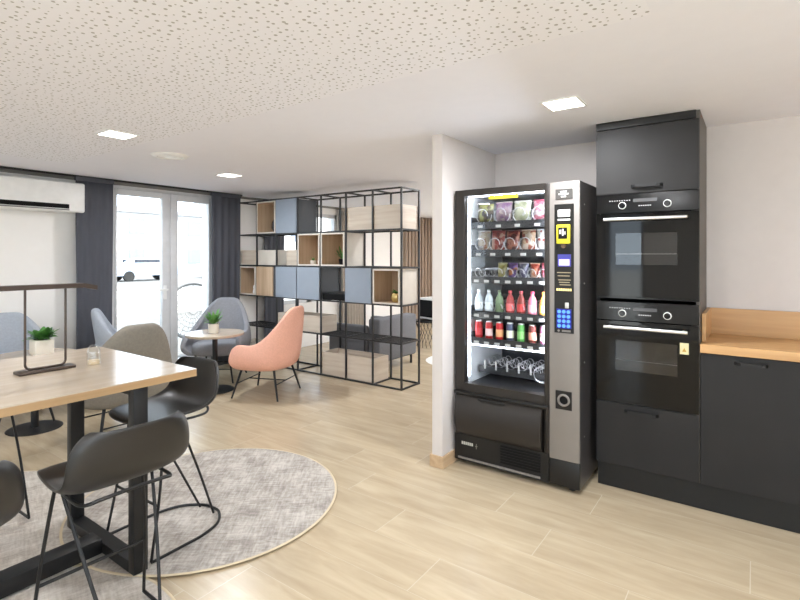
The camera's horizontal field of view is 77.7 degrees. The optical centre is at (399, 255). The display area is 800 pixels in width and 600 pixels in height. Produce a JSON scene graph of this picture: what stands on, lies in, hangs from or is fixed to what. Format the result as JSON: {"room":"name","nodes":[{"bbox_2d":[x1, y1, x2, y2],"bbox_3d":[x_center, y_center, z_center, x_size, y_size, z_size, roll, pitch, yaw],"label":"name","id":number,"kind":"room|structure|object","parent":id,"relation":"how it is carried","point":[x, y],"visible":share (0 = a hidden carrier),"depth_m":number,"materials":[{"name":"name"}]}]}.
{"room":"office break room","nodes":[
{"label":"office break room","id":0,"kind":"room"},
{"bbox_2d":[0,172,399,348],"bbox_3d":[-3.022,0.307,6.087,0.250,2.285,12.800,0,0,35],"label":"wall","id":1,"kind":"structure","parent":0,"point":[36,247],"depth_m":5.13,"materials":[{"name":"paint"}]},
{"bbox_2d":[0,175,84,213],"bbox_3d":[-3.692,-0.600,4.752,0.210,0.305,1.170,0,0,35],"label":"air conditioner","id":2,"kind":"object","parent":1,"relation":"attached to","point":[16,193],"visible":0.97,"depth_m":4.86,"materials":[{"name":"white plastic"}]},
{"bbox_2d":[0,199,68,208],"bbox_3d":[-3.639,-0.503,4.659,0.009,0.044,0.960,0,0,35],"label":"vent","id":3,"kind":"object","parent":2,"relation":"attached to","point":[9,203],"depth_m":4.80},
{"bbox_2d":[112,184,211,363],"bbox_3d":[-2.873,0.319,6.111,0.145,2.262,1.278,0,0,35],"label":"door","id":4,"kind":"structure","parent":1,"relation":"in","point":[169,200],"depth_m":6.12,"materials":[{"name":"white metal"}]},
{"bbox_2d":[0,169,430,219],"bbox_3d":[-2.906,-0.820,6.004,0.035,0.030,12.800,0,0,35],"label":"trim","id":5,"kind":"structure","parent":1,"relation":"attached to","point":[1,170],"depth_m":5.75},
{"bbox_2d":[284,214,336,304],"bbox_3d":[-1.510,0.022,8.103,0.070,1.455,1.320,0,0,35],"label":"window","id":6,"kind":"structure","parent":1,"relation":"in","point":[333,218],"depth_m":8.43,"materials":[{"name":"glass"}]},
{"bbox_2d":[301,337,328,346],"bbox_3d":[-2.915,1.410,6.010,0.014,0.080,12.800,0,0,35],"label":"baseboard","id":7,"kind":"structure","parent":1,"relation":"attached to","point":[311,342],"depth_m":8.10,"materials":[{"name":"paint"}]},
{"bbox_2d":[0,323,799,599],"bbox_3d":[0.364,1.500,3.671,8.670,0.100,13.000,0,0,35],"label":"floor","id":8,"kind":"structure","parent":0,"point":[397,526],"depth_m":2.65,"materials":[{"name":"brown wood"}]},
{"bbox_2d":[0,312,55,420],"bbox_3d":[-3.421,0.987,4.364,0.669,0.933,0.747,0,0,43],"label":"armchair","id":9,"kind":"object","parent":8,"relation":"on","point":[11,323],"visible":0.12,"depth_m":4.58,"materials":[{"name":"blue fabric"}]},
{"bbox_2d":[0,348,75,436],"bbox_3d":[-3.073,1.139,4.182,0.604,0.622,0.604,0,0,1],"label":"cafe table","id":10,"kind":"object","parent":8,"relation":"on","point":[36,426],"visible":0.46,"depth_m":4.16,"materials":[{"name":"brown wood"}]},
{"bbox_2d":[23,326,58,354],"bbox_3d":[-3.030,0.711,4.200,0.243,0.235,0.222,0,0,-6],"label":"potted plant","id":11,"kind":"object","parent":10,"relation":"on","point":[42,343],"visible":0.98,"depth_m":4.16,"materials":[{"name":"green plant"}]},
{"bbox_2d":[0,470,91,570],"bbox_3d":[-2.387,1.447,2.612,1.492,0.006,1.492,0,0,35],"label":"round rug","id":12,"kind":"object","parent":8,"relation":"on","point":[21,538],"visible":0.34,"depth_m":2.65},
{"bbox_2d":[0,415,29,518],"bbox_3d":[-2.324,1.004,2.664,0.521,0.865,0.425,0,0,33],"label":"counter stool","id":13,"kind":"object","parent":12,"relation":"on","point":[25,515],"visible":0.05,"depth_m":2.72,"materials":[{"name":"plastic"}]},
{"bbox_2d":[0,565,175,599],"bbox_3d":[-1.482,1.443,1.573,1.492,0.006,1.492,0,0,35],"label":"round rug","id":14,"kind":"object","parent":8,"relation":"on","point":[74,586],"visible":0.5,"depth_m":2.15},
{"bbox_2d":[0,460,24,526],"bbox_3d":[-1.328,1.004,1.360,0.521,0.865,0.425,0,0,33],"label":"counter stool","id":15,"kind":"object","parent":14,"relation":"on","point":[12,489],"visible":1,"depth_m":1.40,"materials":[{"name":"plastic"}]},
{"bbox_2d":[33,410,188,599],"bbox_3d":[-1.041,1.004,1.823,0.521,0.865,0.425,0,0,38],"label":"counter stool","id":16,"kind":"object","parent":14,"relation":"on","point":[98,460],"visible":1,"depth_m":1.71,"materials":[{"name":"plastic"}]},
{"bbox_2d":[0,346,196,598],"bbox_3d":[-2.038,1.000,1.853,1.030,0.900,2.150,0,0,35],"label":"table","id":17,"kind":"object","parent":8,"relation":"on","point":[130,374],"visible":0.84,"depth_m":2.25,"materials":[{"name":"brown wood"}]},
{"bbox_2d":[0,283,97,375],"bbox_3d":[-1.924,0.343,2.064,0.080,0.414,1.215,0,0,35],"label":"table lamp","id":18,"kind":"object","parent":17,"relation":"on","point":[29,371],"visible":1,"depth_m":2.37,"materials":[{"name":"brown metal"}]},
{"bbox_2d":[87,344,100,364],"bbox_3d":[-1.560,0.500,2.531,0.062,0.100,0.062,0,0,35],"label":"glass shaker","id":19,"kind":"object","parent":17,"relation":"on","point":[92,361],"visible":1,"depth_m":2.52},
{"bbox_2d":[91,308,116,346],"bbox_3d":[-2.758,0.987,5.057,0.669,0.933,0.747,0,0,-29],"label":"armchair","id":20,"kind":"object","parent":8,"relation":"on","point":[103,330],"visible":0.2,"depth_m":4.77,"materials":[{"name":"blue fabric"}]},
{"bbox_2d":[84,323,171,431],"bbox_3d":[-2.217,0.987,3.987,0.669,0.933,0.747,0,0,38],"label":"armchair","id":21,"kind":"object","parent":8,"relation":"on","point":[149,340],"visible":0.3,"depth_m":3.76,"materials":[{"name":"beige fabric"}]},
{"bbox_2d":[59,448,336,576],"bbox_3d":[-1.133,1.438,2.976,1.498,0.006,1.498,0,0,35],"label":"round rug","id":22,"kind":"object","parent":8,"relation":"on","point":[266,499],"visible":0.83,"depth_m":2.83,"materials":[{"name":"carpet"}]},
{"bbox_2d":[106,356,220,563],"bbox_3d":[-1.206,1.004,2.616,0.425,0.865,0.521,0,0,33],"label":"counter stool","id":23,"kind":"object","parent":22,"relation":"on","point":[189,395],"visible":0.74,"depth_m":2.68,"materials":[{"name":"plastic"}]},
{"bbox_2d":[185,328,243,393],"bbox_3d":[-2.002,1.139,5.378,0.604,0.622,0.604,0,0,35],"label":"cafe table","id":24,"kind":"object","parent":8,"relation":"on","point":[223,333],"visible":0.65,"depth_m":5.35,"materials":[{"name":"brown wood"}]},
{"bbox_2d":[203,308,222,333],"bbox_3d":[-2.011,0.696,5.342,0.207,0.265,0.226,0,0,35],"label":"potted plant","id":25,"kind":"object","parent":24,"relation":"on","point":[213,326],"visible":1,"depth_m":5.31,"materials":[{"name":"green plant"}]},
{"bbox_2d":[180,297,250,382],"bbox_3d":[-2.166,0.987,5.967,0.747,0.933,0.669,0,0,0],"label":"armchair","id":26,"kind":"object","parent":8,"relation":"on","point":[234,313],"visible":0.77,"depth_m":6.05,"materials":[{"name":"grey fabric"}]},
{"bbox_2d":[192,339,235,355],"bbox_3d":[-2.166,1.077,5.888,0.530,0.147,0.500,0,0,0],"label":"seat cushion","id":27,"kind":"object","parent":26,"relation":"on","point":[200,347],"depth_m":5.68,"materials":[{"name":"grey fabric"}]},
{"bbox_2d":[228,305,303,401],"bbox_3d":[-1.351,0.987,5.243,0.669,0.933,0.747,0,0,14],"label":"armchair","id":28,"kind":"object","parent":8,"relation":"on","point":[281,348],"visible":1,"depth_m":4.96,"materials":[{"name":"pink fabric"}]},
{"bbox_2d":[240,186,419,390],"bbox_3d":[-1.010,0.350,6.295,2.784,2.199,0.362,0,0,35],"label":"metal shelving","id":29,"kind":"object","parent":8,"relation":"on","point":[391,339],"visible":0.66,"depth_m":5.84,"materials":[{"name":"metal"}]},
{"bbox_2d":[241,250,255,264],"bbox_3d":[-2.016,0.021,6.958,0.340,0.200,0.232,0,0,35],"label":"wooden crate","id":30,"kind":"object","parent":29,"relation":"on","point":[248,257],"visible":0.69,"depth_m":6.87,"materials":[{"name":"brown wood"}]},
{"bbox_2d":[240,266,259,294],"bbox_3d":[-1.997,0.337,6.982,0.337,0.386,0.353,0,0,35],"label":"display box","id":31,"kind":"object","parent":29,"relation":"on","point":[247,273],"visible":0.59,"depth_m":6.99,"materials":[{"name":"brown wood"}]},
{"bbox_2d":[256,201,275,233],"bbox_3d":[-1.687,-0.513,6.761,0.375,0.426,0.353,0,0,35],"label":"display box","id":32,"kind":"object","parent":29,"relation":"on","point":[265,211],"visible":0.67,"depth_m":6.79,"materials":[{"name":"brown wood"}]},
{"bbox_2d":[256,266,275,295],"bbox_3d":[-1.688,0.337,6.760,0.376,0.387,0.355,0,0,35],"label":"box","id":33,"kind":"object","parent":29,"relation":"on","point":[265,275],"visible":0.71,"depth_m":6.62,"materials":[{"name":"wood"}]},
{"bbox_2d":[258,250,285,264],"bbox_3d":[-1.705,0.021,6.736,0.376,0.200,0.232,0,0,35],"label":"wooden crate","id":34,"kind":"object","parent":29,"relation":"on","point":[265,257],"visible":0.81,"depth_m":6.63,"materials":[{"name":"brown wood"}]},
{"bbox_2d":[276,267,296,297],"bbox_3d":[-1.364,0.337,6.526,0.384,0.394,0.361,0,0,35],"label":"box","id":35,"kind":"object","parent":29,"relation":"on","point":[286,277],"visible":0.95,"depth_m":6.37,"materials":[{"name":"wood"}]},
{"bbox_2d":[286,250,296,264],"bbox_3d":[-1.307,0.021,6.513,0.268,0.200,0.234,0,0,35],"label":"wooden crate","id":36,"kind":"object","parent":29,"relation":"on","point":[291,255],"visible":0.37,"depth_m":6.44,"materials":[{"name":"brown wood"}]},
{"bbox_2d":[276,198,315,232],"bbox_3d":[-1.364,-0.513,6.526,0.384,0.434,0.361,0,0,35],"label":"box","id":37,"kind":"object","parent":29,"relation":"on","point":[286,209],"visible":0.98,"depth_m":6.39,"materials":[{"name":"wood"}]},
{"bbox_2d":[278,311,336,332],"bbox_3d":[-1.200,0.841,6.407,0.781,0.200,0.282,0,0,35],"label":"wooden crate","id":38,"kind":"object","parent":29,"relation":"on","point":[311,323],"visible":0.61,"depth_m":6.19,"materials":[{"name":"brown wood"}]},
{"bbox_2d":[298,233,319,265],"bbox_3d":[-1.034,-0.078,6.295,0.380,0.396,0.353,0,0,35],"label":"display box","id":39,"kind":"object","parent":29,"relation":"on","point":[308,244],"visible":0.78,"depth_m":6.35,"materials":[{"name":"brown wood"}]},
{"bbox_2d":[297,267,338,299],"bbox_3d":[-1.036,0.337,6.292,0.389,0.394,0.361,0,0,35],"label":"box","id":40,"kind":"object","parent":29,"relation":"on","point":[308,278],"visible":0.98,"depth_m":6.16,"materials":[{"name":"wood"}]},
{"bbox_2d":[323,291,344,300],"bbox_3d":[-0.698,0.487,6.069,0.379,0.085,0.310,0,0,35],"label":"drawer box","id":41,"kind":"object","parent":29,"relation":"on","point":[337,295],"visible":0.57,"depth_m":5.96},
{"bbox_2d":[321,232,363,265],"bbox_3d":[-0.704,-0.078,6.060,0.380,0.396,0.353,0,0,35],"label":"display box","id":42,"kind":"object","parent":29,"relation":"on","point":[330,242],"visible":0.96,"depth_m":6.04,"materials":[{"name":"brown wood"}]},
{"bbox_2d":[322,348,387,382],"bbox_3d":[-0.540,1.295,5.936,0.793,0.270,0.282,0,0,35],"label":"wooden crate","id":43,"kind":"object","parent":29,"relation":"on","point":[359,363],"visible":1,"depth_m":5.80,"materials":[{"name":"brown wood"}]},
{"bbox_2d":[345,268,377,303],"bbox_3d":[-0.379,0.337,5.823,0.384,0.394,0.361,0,0,35],"label":"box","id":44,"kind":"object","parent":29,"relation":"on","point":[358,281],"visible":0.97,"depth_m":5.67,"materials":[{"name":"wood"}]},
{"bbox_2d":[347,204,417,231],"bbox_3d":[-0.213,-0.431,5.726,0.783,0.265,0.320,0,0,35],"label":"wooden crate","id":45,"kind":"object","parent":29,"relation":"on","point":[385,216],"visible":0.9,"depth_m":5.56,"materials":[{"name":"brown wood"}]},
{"bbox_2d":[373,269,417,304],"bbox_3d":[-0.053,0.337,5.595,0.370,0.386,0.353,0,0,35],"label":"display box","id":46,"kind":"object","parent":29,"relation":"on","point":[385,281],"visible":0.92,"depth_m":5.59,"materials":[{"name":"brown wood"}]},
{"bbox_2d":[391,289,397,301],"bbox_3d":[-0.040,0.440,5.563,0.125,0.153,0.125,0,0,35],"label":"potted plant","id":47,"kind":"object","parent":46,"relation":"in","point":[394,296],"visible":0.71,"depth_m":5.51,"materials":[{"name":"green plant"}]},
{"bbox_2d":[329,313,415,362],"bbox_3d":[-0.336,1.115,6.676,0.800,0.670,0.960,0,0,35],"label":"sofa","id":48,"kind":"object","parent":8,"relation":"on","point":[381,323],"visible":0.54,"depth_m":6.34,"materials":[{"name":"fabric"}]},
{"bbox_2d":[416,318,431,347],"bbox_3d":[0.489,1.241,8.004,0.500,0.421,0.500,0,0,35],"label":"wire side table","id":49,"kind":"object","parent":8,"relation":"on","point":[422,320],"visible":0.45,"depth_m":7.93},
{"bbox_2d":[420,296,431,319],"bbox_3d":[0.534,0.850,8.011,0.275,0.360,0.400,0,0,-40],"label":"television","id":50,"kind":"object","parent":49,"relation":"on","point":[425,302],"visible":0.41,"depth_m":7.95,"materials":[{"name":"plastic"}]},
{"bbox_2d":[454,180,597,490],"bbox_3d":[0.923,0.496,3.508,0.858,1.908,0.736,0,0,35],"label":"vending machine","id":51,"kind":"object","parent":8,"relation":"on","point":[526,409],"visible":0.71,"depth_m":3.23,"materials":[{"name":"black metal"}]},
{"bbox_2d":[475,289,482,310],"bbox_3d":[0.561,0.319,3.522,0.059,0.166,0.059,0,0,35],"label":"drink bottle","id":52,"kind":"object","parent":51,"relation":"in","point":[479,298],"visible":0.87,"depth_m":3.50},
{"bbox_2d":[475,320,482,337],"bbox_3d":[0.561,0.522,3.522,0.053,0.136,0.053,0,0,35],"label":"drink can","id":53,"kind":"object","parent":51,"relation":"in","point":[478,324],"visible":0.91,"depth_m":3.50,"materials":[{"name":"metal"}]},
{"bbox_2d":[478,231,490,249],"bbox_3d":[0.602,-0.102,3.553,0.100,0.156,0.058,0,0,35],"label":"snack packet","id":54,"kind":"object","parent":51,"relation":"in","point":[486,235],"visible":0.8,"depth_m":3.53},
{"bbox_2d":[478,202,494,221],"bbox_3d":[0.613,-0.298,3.545,0.123,0.161,0.058,0,0,35],"label":"snack packet","id":55,"kind":"object","parent":51,"relation":"in","point":[489,207],"visible":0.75,"depth_m":3.52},
{"bbox_2d":[485,321,492,338],"bbox_3d":[0.624,0.522,3.477,0.053,0.136,0.053,0,0,35],"label":"drink can","id":56,"kind":"object","parent":51,"relation":"in","point":[489,324],"visible":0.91,"depth_m":3.46,"materials":[{"name":"metal"}]},
{"bbox_2d":[485,290,493,310],"bbox_3d":[0.624,0.319,3.477,0.059,0.166,0.059,0,0,35],"label":"drink bottle","id":57,"kind":"object","parent":51,"relation":"in","point":[489,299],"visible":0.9,"depth_m":3.46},
{"bbox_2d":[492,230,505,249],"bbox_3d":[0.691,-0.102,3.490,0.100,0.156,0.058,0,0,35],"label":"snack packet","id":58,"kind":"object","parent":51,"relation":"in","point":[499,234],"visible":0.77,"depth_m":3.47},
{"bbox_2d":[495,290,503,311],"bbox_3d":[0.688,0.319,3.432,0.059,0.166,0.059,0,0,35],"label":"drink bottle","id":59,"kind":"object","parent":51,"relation":"in","point":[499,301],"visible":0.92,"depth_m":3.41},
{"bbox_2d":[496,321,502,339],"bbox_3d":[0.688,0.522,3.432,0.053,0.136,0.053,0,0,35],"label":"drink can","id":60,"kind":"object","parent":51,"relation":"in","point":[499,324],"visible":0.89,"depth_m":3.41,"materials":[{"name":"metal"}]},
{"bbox_2d":[498,263,506,276],"bbox_3d":[0.715,0.104,3.470,0.067,0.116,0.057,0,0,35],"label":"snack packet","id":61,"kind":"object","parent":51,"relation":"in","point":[503,266],"visible":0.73,"depth_m":3.45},
{"bbox_2d":[496,201,512,220],"bbox_3d":[0.724,-0.298,3.466,0.123,0.161,0.058,0,0,35],"label":"snack packet","id":62,"kind":"object","parent":51,"relation":"in","point":[507,206],"visible":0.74,"depth_m":3.44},
{"bbox_2d":[471,325,543,350],"bbox_3d":[0.887,0.578,3.576,0.558,0.084,0.547,0,0,35],"label":"shelf","id":63,"kind":"object","parent":51,"relation":"attached to","point":[479,341],"depth_m":3.43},
{"bbox_2d":[471,301,543,322],"bbox_3d":[0.887,0.390,3.576,0.558,0.084,0.547,0,0,35],"label":"shelf","id":64,"kind":"object","parent":51,"relation":"attached to","point":[475,314],"depth_m":3.39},
{"bbox_2d":[471,270,543,285],"bbox_3d":[0.887,0.150,3.576,0.558,0.084,0.547,0,0,35],"label":"shelf","id":65,"kind":"object","parent":51,"relation":"attached to","point":[478,277],"depth_m":3.41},
{"bbox_2d":[471,245,543,256],"bbox_3d":[0.887,-0.036,3.576,0.558,0.084,0.547,0,0,35],"label":"shelf","id":66,"kind":"object","parent":51,"relation":"attached to","point":[475,252],"depth_m":3.36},
{"bbox_2d":[471,218,543,229],"bbox_3d":[0.887,-0.230,3.576,0.558,0.084,0.547,0,0,35],"label":"shelf","id":67,"kind":"object","parent":51,"relation":"attached to","point":[526,224],"depth_m":3.40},
{"bbox_2d":[506,322,513,340],"bbox_3d":[0.751,0.522,3.386,0.053,0.136,0.053,0,0,35],"label":"drink can","id":68,"kind":"object","parent":51,"relation":"in","point":[510,325],"visible":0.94,"depth_m":3.37,"materials":[{"name":"metal"}]},
{"bbox_2d":[506,291,514,312],"bbox_3d":[0.751,0.319,3.386,0.059,0.166,0.059,0,0,35],"label":"drink bottle","id":69,"kind":"object","parent":51,"relation":"in","point":[510,300],"visible":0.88,"depth_m":3.36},
{"bbox_2d":[479,358,543,380],"bbox_3d":[0.920,0.815,3.623,0.546,0.050,0.432,0,0,35],"label":"shelf","id":70,"kind":"object","parent":51,"relation":"attached to","point":[512,370],"depth_m":3.56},
{"bbox_2d":[508,263,517,276],"bbox_3d":[0.778,0.104,3.424,0.067,0.116,0.057,0,0,35],"label":"snack packet","id":71,"kind":"object","parent":51,"relation":"in","point":[514,266],"visible":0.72,"depth_m":3.41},
{"bbox_2d":[506,230,520,248],"bbox_3d":[0.779,-0.102,3.426,0.100,0.156,0.058,0,0,35],"label":"snack packet","id":72,"kind":"object","parent":51,"relation":"in","point":[515,234],"visible":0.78,"depth_m":3.41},
{"bbox_2d":[500,445,539,472],"bbox_3d":[0.775,1.311,3.213,0.270,0.118,0.006,0,0,35],"label":"ventilation grille","id":73,"kind":"object","parent":51,"relation":"attached to","point":[515,457],"depth_m":3.21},
{"bbox_2d":[517,323,524,341],"bbox_3d":[0.815,0.522,3.341,0.053,0.136,0.053,0,0,35],"label":"drink can","id":74,"kind":"object","parent":51,"relation":"in","point":[521,326],"visible":0.86,"depth_m":3.32,"materials":[{"name":"metal"}]},
{"bbox_2d":[517,291,525,313],"bbox_3d":[0.815,0.319,3.341,0.059,0.166,0.059,0,0,35],"label":"drink bottle","id":75,"kind":"object","parent":51,"relation":"in","point":[521,302],"visible":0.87,"depth_m":3.32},
{"bbox_2d":[514,200,531,219],"bbox_3d":[0.835,-0.298,3.387,0.123,0.161,0.058,0,0,35],"label":"snack packet","id":76,"kind":"object","parent":51,"relation":"in","point":[519,214],"visible":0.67,"depth_m":3.37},
{"bbox_2d":[519,263,528,277],"bbox_3d":[0.842,0.104,3.379,0.067,0.116,0.057,0,0,35],"label":"snack packet","id":77,"kind":"object","parent":51,"relation":"in","point":[525,266],"visible":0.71,"depth_m":3.36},
{"bbox_2d":[521,229,535,248],"bbox_3d":[0.868,-0.102,3.363,0.100,0.156,0.058,0,0,35],"label":"snack packet","id":78,"kind":"object","parent":51,"relation":"in","point":[529,233],"visible":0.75,"depth_m":3.34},
{"bbox_2d":[528,291,536,313],"bbox_3d":[0.878,0.319,3.296,0.059,0.166,0.059,0,0,35],"label":"drink bottle","id":79,"kind":"object","parent":51,"relation":"in","point":[532,302],"visible":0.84,"depth_m":3.28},
{"bbox_2d":[528,324,536,342],"bbox_3d":[0.878,0.522,3.296,0.053,0.136,0.053,0,0,35],"label":"drink can","id":80,"kind":"object","parent":51,"relation":"in","point":[532,334],"visible":0.88,"depth_m":3.27,"materials":[{"name":"metal"}]},
{"bbox_2d":[528,332,536,339],"bbox_3d":[0.878,0.530,3.296,0.053,0.050,0.053,0,0,35],"label":"print","id":81,"kind":"object","parent":80,"relation":"attached to","point":[531,335],"depth_m":3.27},
{"bbox_2d":[530,263,539,277],"bbox_3d":[0.905,0.104,3.334,0.067,0.116,0.057,0,0,35],"label":"snack packet","id":82,"kind":"object","parent":51,"relation":"in","point":[536,266],"visible":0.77,"depth_m":3.32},
{"bbox_2d":[533,199,543,219],"bbox_3d":[0.946,-0.298,3.308,0.123,0.161,0.058,0,0,35],"label":"snack packet","id":83,"kind":"object","parent":51,"relation":"in","point":[538,211],"visible":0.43,"depth_m":3.30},
{"bbox_2d":[537,229,543,248],"bbox_3d":[0.957,-0.102,3.299,0.100,0.156,0.058,0,0,35],"label":"snack packet","id":84,"kind":"object","parent":51,"relation":"in","point":[540,232],"visible":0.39,"depth_m":3.29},
{"bbox_2d":[539,292,543,314],"bbox_3d":[0.942,0.319,3.250,0.059,0.166,0.059,0,0,35],"label":"drink bottle","id":85,"kind":"object","parent":51,"relation":"in","point":[541,304],"visible":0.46,"depth_m":3.23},
{"bbox_2d":[540,325,543,343],"bbox_3d":[0.942,0.522,3.250,0.053,0.136,0.053,0,0,35],"label":"drink can","id":86,"kind":"object","parent":51,"relation":"in","point":[541,326],"visible":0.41,"depth_m":3.23,"materials":[{"name":"metal"}]},
{"bbox_2d":[557,272,570,285],"bbox_3d":[1.005,0.140,3.051,0.083,0.081,0.002,0,0,35],"label":"print","id":87,"kind":"object","parent":51,"relation":"on","point":[563,278],"depth_m":3.05},
{"bbox_2d":[596,110,706,508],"bbox_3d":[1.601,0.309,3.161,0.565,2.282,0.514,0,0,35],"label":"tall cabinet","id":88,"kind":"object","parent":8,"relation":"on","point":[655,452],"visible":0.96,"depth_m":2.97,"materials":[{"name":"grey laminate"}]},
{"bbox_2d":[596,189,698,301],"bbox_3d":[1.573,-0.059,3.124,0.556,0.638,0.475,0,0,35],"label":"oven","id":89,"kind":"object","parent":88,"relation":"in","point":[647,244],"visible":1,"depth_m":2.96,"materials":[{"name":"black metal"}]},
{"bbox_2d":[596,298,698,414],"bbox_3d":[1.573,0.590,3.124,0.556,0.620,0.475,0,0,35],"label":"oven","id":90,"kind":"object","parent":88,"relation":"in","point":[647,351],"visible":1,"depth_m":2.97,"materials":[{"name":"black metal"}]},
{"bbox_2d":[701,353,799,533],"bbox_3d":[2.020,0.999,2.858,0.470,0.902,0.508,0,0,35],"label":"base cabinet","id":91,"kind":"object","parent":8,"relation":"on","point":[750,407],"visible":0.92,"depth_m":2.68,"materials":[{"name":"grey laminate"}]},
{"bbox_2d":[700,333,799,361],"bbox_3d":[2.914,0.521,2.243,2.640,0.048,0.517,0,0,35],"label":"countertop","id":92,"kind":"structure","parent":91,"relation":"on","point":[720,344],"depth_m":2.75,"materials":[{"name":"brown wood"}]},
{"bbox_2d":[702,307,799,341],"bbox_3d":[2.943,0.414,2.281,2.638,0.164,0.424,0,0,35],"label":"upstand","id":93,"kind":"object","parent":92,"relation":"on","point":[729,321],"visible":1,"depth_m":3.04,"materials":[{"name":"brown wood"}]},
{"bbox_2d":[0,0,799,217],"bbox_3d":[0.393,-0.875,3.712,8.670,0.080,12.900,0,0,35],"label":"ceiling","id":94,"kind":"structure","parent":0,"point":[729,61],"depth_m":2.85,"materials":[{"name":"paint"}]},
{"bbox_2d":[0,166,241,195],"bbox_3d":[-4.324,-0.824,3.754,0.030,0.020,7.450,0,0,35],"label":"rail","id":95,"kind":"object","parent":94,"relation":"attached to","point":[1,167],"visible":1,"depth_m":5.39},
{"bbox_2d":[74,176,113,348],"bbox_3d":[-3.240,0.304,5.276,0.043,2.252,0.378,0,0,35],"label":"curtain","id":96,"kind":"object","parent":95,"relation":"hanging from","point":[94,227],"visible":0.68,"depth_m":5.26,"materials":[{"name":"fabric"}]},
{"bbox_2d":[210,192,240,365],"bbox_3d":[-2.304,0.304,6.589,0.043,2.252,0.453,0,0,35],"label":"curtain","id":97,"kind":"object","parent":95,"relation":"hanging from","point":[225,208],"visible":0.61,"depth_m":6.58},
{"bbox_2d":[151,152,188,159],"bbox_3d":[-1.909,-0.827,4.125,0.290,0.016,0.290,0,0,35],"label":"ceiling vent","id":98,"kind":"object","parent":94,"relation":"in","point":[162,155],"visible":1,"depth_m":4.09,"materials":[{"name":"white plastic"}]},
{"bbox_2d":[216,173,242,177],"bbox_3d":[-1.761,-0.832,5.125,0.200,0.006,0.200,0,0,35],"label":"recessed light","id":99,"kind":"object","parent":94,"relation":"in","point":[230,175],"visible":1,"depth_m":5.13,"materials":[{"name":"white plastic"}]},
{"bbox_2d":[263,199,283,337],"bbox_3d":[-1.855,0.304,7.338,0.043,2.252,0.393,0,0,35],"label":"curtain","id":100,"kind":"object","parent":94,"relation":"hanging from","point":[269,241],"visible":0.21,"depth_m":7.28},
{"bbox_2d":[0,0,650,162],"bbox_3d":[-2.551,-0.875,1.021,4.760,0.080,5.100,0,0,35],"label":"ceiling panel","id":101,"kind":"object","parent":94,"relation":"attached to","point":[71,71],"depth_m":2.04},
{"bbox_2d":[95,129,138,139],"bbox_3d":[-1.940,-0.832,3.411,0.200,0.006,0.200,0,0,35],"label":"ceiling light","id":102,"kind":"object","parent":101,"relation":"attached to","point":[108,133],"visible":1,"depth_m":3.40,"materials":[{"name":"white plastic"}]},
{"bbox_2d":[99,131,134,138],"bbox_3d":[-1.940,-0.833,3.411,0.176,0.003,0.176,0,0,35],"label":"diffuser","id":103,"kind":"object","parent":102,"relation":"attached to","point":[114,134],"depth_m":3.40,"materials":[{"name":"white"}]},
{"bbox_2d":[341,208,363,324],"bbox_3d":[-0.813,0.304,8.799,0.043,2.252,0.663,0,0,35],"label":"curtain","id":104,"kind":"object","parent":94,"relation":"hanging from","point":[355,312],"visible":0.2,"depth_m":8.71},
{"bbox_2d":[539,95,587,111],"bbox_3d":[0.896,-0.832,2.720,0.200,0.006,0.200,0,0,35],"label":"recessed light","id":105,"kind":"object","parent":94,"relation":"in","point":[575,101],"visible":1,"depth_m":2.71,"materials":[{"name":"white plastic"}]},
{"bbox_2d":[543,97,583,110],"bbox_3d":[0.896,-0.833,2.720,0.176,0.003,0.176,0,0,35],"label":"diffuser","id":106,"kind":"object","parent":105,"relation":"attached to","point":[565,103],"depth_m":2.71,"materials":[{"name":"white"}]},
{"bbox_2d":[403,217,431,323],"bbox_3d":[0.446,0.307,10.694,0.045,2.285,1.270,0,0,35],"label":"wall slats","id":107,"kind":"structure","parent":0,"point":[410,239],"depth_m":10.71,"materials":[{"name":"brown wood"}]},
{"bbox_2d":[432,134,494,455],"bbox_3d":[2.193,0.307,6.131,0.080,2.285,6.670,0,0,35],"label":"wall partition","id":108,"kind":"structure","parent":0,"point":[457,165],"depth_m":3.44,"materials":[{"name":"beige paint"}]},
{"bbox_2d":[430,449,457,468],"bbox_3d":[2.189,1.409,6.125,0.108,0.082,6.684,0,0,35],"label":"baseboard","id":109,"kind":"structure","parent":108,"relation":"attached to","point":[441,462],"depth_m":3.42,"materials":[{"name":"brown wood"}]},
{"bbox_2d":[495,115,799,311],"bbox_3d":[2.509,0.307,2.945,4.135,2.285,0.150,0,0,35],"label":"wall","id":110,"kind":"structure","parent":0,"point":[753,168],"depth_m":3.11,"materials":[{"name":"beige paint"}]},
{"label":"outside","id":111,"kind":"structure","parent":0,"visible":0},
{"bbox_2d":[117,273,201,357],"bbox_3d":[-14.514,1.660,45.237,63.830,0.180,63.200,0,0,35],"label":"ground","id":112,"kind":"structure","parent":111,"point":[144,282],"depth_m":23.29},
{"bbox_2d":[117,258,181,281],"bbox_3d":[-16.479,0.845,32.003,1.720,1.450,4.270,0,0,35],"label":"car","id":113,"kind":"object","parent":112,"relation":"on","point":[128,269],"visible":0.59,"depth_m":31.20,"materials":[{"name":"paint"}]},
{"bbox_2d":[117,207,201,272],"bbox_3d":[-22.989,-1.205,45.263,6.600,5.550,13.600,0,0,35],"label":"building","id":114,"kind":"structure","parent":112,"relation":"on","point":[138,229],"depth_m":42.52,"materials":[{"name":"white"}]},
{"bbox_2d":[178,282,201,340],"bbox_3d":[-3.255,0.992,7.821,0.804,1.167,0.622,0,0,-22],"label":"garden chair","id":115,"kind":"object","parent":112,"relation":"on","point":[188,283],"visible":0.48,"depth_m":7.81,"materials":[{"name":"white plastic"}]},
{"bbox_2d":[117,287,291,318],"bbox_3d":[-2.825,1.235,18.598,0.200,0.670,21.000,0,0,35],"label":"wall","id":116,"kind":"structure","parent":112,"relation":"on","point":[135,303],"depth_m":13.05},
{"bbox_2d":[195,203,326,249],"bbox_3d":[-16.083,-2.405,61.833,6.600,7.950,16.600,0,0,35],"label":"building","id":117,"kind":"structure","parent":112,"relation":"on","point":[289,241],"depth_m":60.58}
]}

